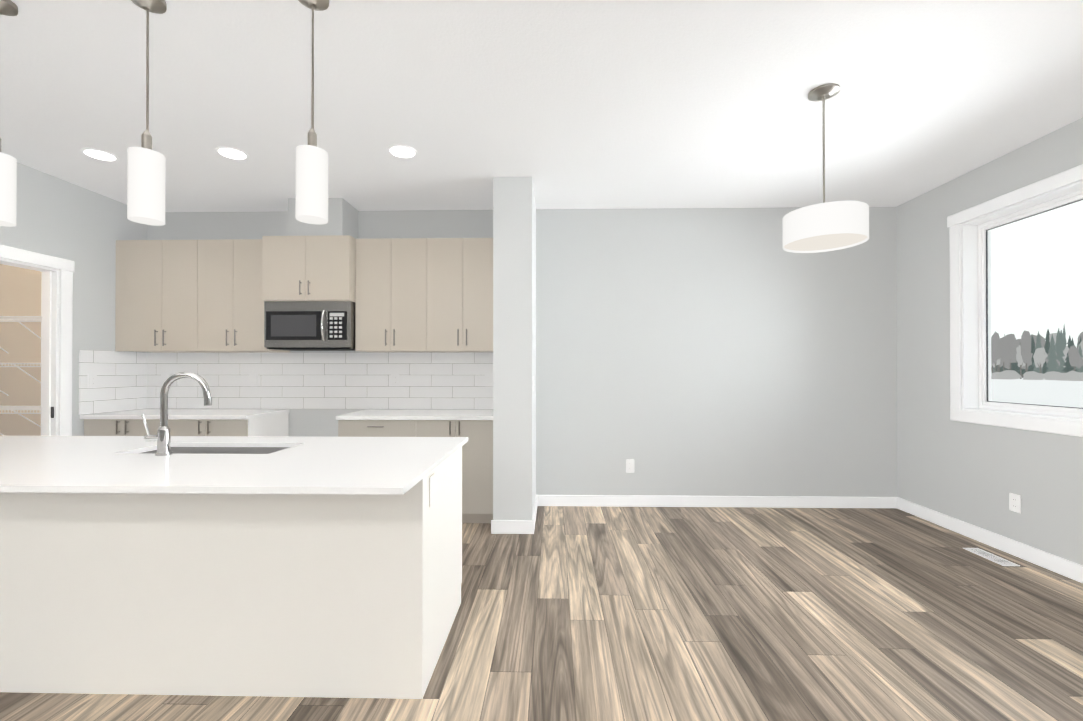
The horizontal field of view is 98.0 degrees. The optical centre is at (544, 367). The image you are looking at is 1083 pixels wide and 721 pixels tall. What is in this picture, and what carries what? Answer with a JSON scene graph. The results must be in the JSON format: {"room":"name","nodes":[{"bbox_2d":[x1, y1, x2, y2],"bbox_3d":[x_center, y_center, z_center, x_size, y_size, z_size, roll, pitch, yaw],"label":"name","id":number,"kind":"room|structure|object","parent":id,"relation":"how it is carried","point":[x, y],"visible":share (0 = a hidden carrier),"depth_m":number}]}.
{"room":"kitchen","nodes":[
{"label":"kitchen","id":0,"kind":"room"},
{"bbox_2d":[0,162,146,435],"bbox_3d":[-3.891,-0.114,0.595,0.120,2.740,7.680,0,0,1],"label":"wall","id":1,"kind":"structure","parent":0,"point":[84,229],"depth_m":3.80},
{"bbox_2d":[0,245,73,435],"bbox_3d":[-3.829,0.212,3.225,0.156,2.115,1.035,0,0,1],"label":"door frame","id":2,"kind":"structure","parent":1,"relation":"attached to","point":[56,347],"depth_m":3.63},
{"bbox_2d":[0,206,896,496],"bbox_3d":[-1.033,-0.093,4.431,8.880,2.740,0.120,0,0,1],"label":"wall","id":3,"kind":"structure","parent":0,"point":[710,352],"depth_m":4.32},
{"bbox_2d":[0,316,41,435],"bbox_3d":[-4.613,0.315,4.245,1.450,1.506,0.402,0,0,1],"label":"shelf","id":4,"kind":"object","parent":3,"relation":"attached to","point":[19,319],"visible":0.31,"depth_m":4.11},
{"bbox_2d":[123,240,202,352],"bbox_3d":[-3.323,-0.625,4.260,0.629,0.972,0.328,0,0,1],"label":"upper cabinet","id":5,"kind":"object","parent":3,"relation":"attached to","point":[161,277],"depth_m":4.10},
{"bbox_2d":[199,239,289,352],"bbox_3d":[-2.695,-0.625,4.246,0.629,0.972,0.328,0,0,1],"label":"upper cabinet","id":6,"kind":"object","parent":3,"relation":"attached to","point":[231,314],"depth_m":4.08},
{"bbox_2d":[79,350,492,414],"bbox_3d":[-2.066,0.124,4.078,3.370,0.528,0.630,0,0,1],"label":"tile backsplash","id":7,"kind":"structure","parent":3,"relation":"attached to","point":[126,381],"depth_m":4.38},
{"bbox_2d":[161,374,168,385],"bbox_3d":[-3.554,0.116,4.415,0.072,0.116,0.006,0,0,1],"label":"outlet","id":8,"kind":"object","parent":7,"relation":"attached to","point":[164,377],"visible":0.52,"depth_m":4.41},
{"bbox_2d":[259,235,354,302],"bbox_3d":[-2.004,-0.837,4.181,0.750,0.549,0.428,0,0,1],"label":"upper cabinet","id":9,"kind":"object","parent":3,"relation":"attached to","point":[291,268],"depth_m":3.97},
{"bbox_2d":[264,301,354,350],"bbox_3d":[-2.004,-0.358,4.166,0.744,0.404,0.452,0,0,1],"label":"microwave","id":10,"kind":"object","parent":9,"relation":"attached to","point":[309,325],"visible":0.98,"depth_m":3.99},
{"bbox_2d":[287,198,357,238],"bbox_3d":[-1.978,-1.289,4.234,0.480,0.351,0.330,0,0,1],"label":"chase","id":11,"kind":"object","parent":3,"relation":"attached to","point":[342,216],"visible":0.43,"depth_m":4.07},
{"bbox_2d":[355,238,430,351],"bbox_3d":[-1.315,-0.626,4.215,0.623,0.972,0.328,0,0,1],"label":"upper cabinet","id":12,"kind":"object","parent":3,"relation":"attached to","point":[403,294],"depth_m":4.05},
{"bbox_2d":[427,238,492,351],"bbox_3d":[-0.693,-0.626,4.200,0.622,0.972,0.328,0,0,1],"label":"upper cabinet","id":13,"kind":"object","parent":3,"relation":"attached to","point":[459,270],"depth_m":4.04},
{"bbox_2d":[626,460,633,471],"bbox_3d":[0.790,0.906,4.321,0.072,0.116,0.006,0,0,1],"label":"outlet","id":14,"kind":"object","parent":3,"relation":"attached to","point":[629,465],"visible":1,"depth_m":4.32},
{"bbox_2d":[539,495,894,507],"bbox_3d":[1.555,1.226,4.297,3.260,0.100,0.017,0,0,1],"label":"baseboard","id":15,"kind":"structure","parent":3,"relation":"attached to","point":[544,500],"depth_m":4.29},
{"bbox_2d":[493,176,535,520],"bbox_3d":[-0.233,-0.096,3.983,0.300,2.740,0.740,0,0,1],"label":"wall","id":16,"kind":"structure","parent":0,"point":[514,349],"depth_m":3.61},
{"bbox_2d":[491,520,530,533],"bbox_3d":[-0.253,1.222,3.601,0.304,0.100,0.017,0,0,1],"label":"baseboard","id":17,"kind":"structure","parent":16,"relation":"attached to","point":[497,526],"depth_m":3.59},
{"bbox_2d":[531,495,538,533],"bbox_3d":[-0.076,1.224,3.950,0.014,0.100,0.724,0,0,1],"label":"baseboard","id":18,"kind":"structure","parent":16,"relation":"attached to","point":[537,496],"depth_m":3.84},
{"bbox_2d":[0,506,1082,720],"bbox_3d":[-1.121,1.306,0.534,8.880,0.100,7.900,0,0,1],"label":"floor","id":19,"kind":"structure","parent":0,"point":[589,613],"depth_m":2.25},
{"bbox_2d":[84,421,159,435],"bbox_3d":[-3.403,0.847,4.115,0.675,0.854,0.590,0,0,1],"label":"base cabinet","id":20,"kind":"object","parent":19,"relation":"on","point":[91,428],"depth_m":3.82},
{"bbox_2d":[168,413,287,435],"bbox_3d":[-2.728,0.847,4.100,0.675,0.854,0.590,0,0,1],"label":"base cabinet","id":21,"kind":"object","parent":19,"relation":"on","point":[227,422],"depth_m":3.81},
{"bbox_2d":[80,409,289,420],"bbox_3d":[-3.060,0.405,4.095,1.362,0.030,0.620,0,0,1],"label":"countertop","id":22,"kind":"structure","parent":21,"relation":"on","point":[150,414],"depth_m":3.88},
{"bbox_2d":[0,448,461,698],"bbox_3d":[-1.811,0.833,2.212,2.725,0.863,0.778,0,0,1],"label":"kitchen island","id":23,"kind":"object","parent":19,"relation":"on","point":[163,561],"depth_m":1.81},
{"bbox_2d":[0,436,467,495],"bbox_3d":[-1.827,0.389,2.054,2.800,0.022,1.105,0,0,1],"label":"island countertop","id":24,"kind":"structure","parent":23,"relation":"on","point":[313,466],"depth_m":1.81},
{"bbox_2d":[140,372,211,455],"bbox_3d":[-1.587,0.199,2.036,0.255,0.359,0.078,0,0,1],"label":"faucet","id":25,"kind":"object","parent":24,"relation":"on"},
{"bbox_2d":[136,444,291,451],"bbox_3d":[-1.548,0.500,2.220,0.740,0.222,0.359,0,0,1],"label":"sink","id":26,"kind":"object","parent":24,"relation":"in","point":[179,447],"depth_m":2.33},
{"bbox_2d":[338,421,415,436],"bbox_3d":[-1.335,0.847,4.068,0.632,0.854,0.590,0,0,1],"label":"base cabinet","id":27,"kind":"object","parent":19,"relation":"on","point":[345,428],"depth_m":3.77},
{"bbox_2d":[416,421,492,522],"bbox_3d":[-0.701,0.847,4.054,0.635,0.854,0.590,0,0,1],"label":"base cabinet","id":28,"kind":"object","parent":19,"relation":"on","point":[475,427],"depth_m":3.76},
{"bbox_2d":[336,409,492,420],"bbox_3d":[-1.019,0.405,4.048,1.269,0.030,0.620,0,0,1],"label":"countertop","id":29,"kind":"structure","parent":28,"relation":"on","point":[369,414],"depth_m":3.79},
{"bbox_2d":[963,548,1019,565],"bbox_3d":[2.987,1.267,3.152,0.105,0.004,0.300,0,0,1],"label":"floor vent","id":30,"kind":"object","parent":19,"relation":"in","point":[992,557],"visible":1,"depth_m":3.13},
{"bbox_2d":[0,0,1082,211],"bbox_3d":[-1.121,-1.534,0.550,8.880,0.100,7.900,0,0,1],"label":"ceiling","id":31,"kind":"structure","parent":0,"point":[593,104],"depth_m":2.55},
{"bbox_2d":[0,0,17,226],"bbox_3d":[-2.206,-1.030,1.892,0.120,0.894,0.120,0,0,1],"label":"pendant light","id":32,"kind":"object","parent":31,"relation":"hanging from","point":[8,184],"visible":0.98,"depth_m":1.89},
{"bbox_2d":[80,148,118,161],"bbox_3d":[-3.070,-1.467,3.255,0.196,0.006,0.196,0,0,1],"label":"recessed light","id":33,"kind":"object","parent":31,"relation":"in","point":[99,154],"visible":1,"depth_m":3.24},
{"bbox_2d":[127,0,166,225],"bbox_3d":[-1.584,-1.030,1.878,0.120,0.894,0.120,0,0,1],"label":"pendant light","id":34,"kind":"object","parent":31,"relation":"hanging from","point":[146,166],"visible":1,"depth_m":1.85},
{"bbox_2d":[215,147,248,159],"bbox_3d":[-2.141,-1.467,3.233,0.196,0.006,0.196,0,0,1],"label":"recessed light","id":35,"kind":"object","parent":31,"relation":"in","point":[232,153],"visible":1,"depth_m":3.22},
{"bbox_2d":[295,0,328,224],"bbox_3d":[-0.917,-1.030,1.863,0.120,0.894,0.120,0,0,1],"label":"pendant light","id":36,"kind":"object","parent":31,"relation":"hanging from","point":[311,202],"visible":0.92,"depth_m":1.82},
{"bbox_2d":[387,145,416,158],"bbox_3d":[-0.965,-1.467,3.207,0.196,0.006,0.196,0,0,1],"label":"recessed light","id":37,"kind":"object","parent":31,"relation":"in","point":[402,151],"visible":1,"depth_m":3.19},
{"bbox_2d":[782,83,868,252],"bbox_3d":[1.494,-1.066,2.513,0.396,0.814,0.396,0,0,1],"label":"drum pendant light","id":38,"kind":"object","parent":31,"relation":"hanging from","point":[824,226],"visible":1,"depth_m":2.42},
{"bbox_2d":[896,117,1082,565],"bbox_3d":[3.217,-0.115,0.434,0.200,2.740,7.680,0,0,1],"label":"wall","id":39,"kind":"structure","parent":0,"point":[975,474],"depth_m":3.58},
{"bbox_2d":[895,497,1082,582],"bbox_3d":[3.109,1.205,0.429,0.017,0.100,7.680,0,0,1],"label":"baseboard","id":40,"kind":"structure","parent":39,"relation":"attached to","point":[1061,566],"depth_m":3.28},
{"bbox_2d":[1009,493,1020,512],"bbox_3d":[3.176,0.915,3.175,0.006,0.116,0.072,0,0,1],"label":"outlet","id":41,"kind":"object","parent":39,"relation":"attached to","point":[1015,502],"visible":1,"depth_m":3.17},
{"bbox_2d":[947,164,1082,436],"bbox_3d":[3.252,-0.390,2.795,0.207,1.595,1.800,0,0,1],"label":"window","id":42,"kind":"structure","parent":39,"relation":"in","point":[964,275],"depth_m":3.53},
{"label":"outside","id":43,"kind":"structure","parent":0,"visible":0},
{"bbox_2d":[991,378,1082,417],"bbox_3d":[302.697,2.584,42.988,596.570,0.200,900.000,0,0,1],"label":"ground","id":44,"kind":"structure","parent":43,"point":[1061,388],"depth_m":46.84},
{"bbox_2d":[991,325,1082,380],"bbox_3d":[131.411,-4.452,99.799,47.215,16.255,290.435,0,0,1],"label":"trees","id":45,"kind":"object","parent":44,"relation":"on","point":[1028,372],"depth_m":114.09}
]}

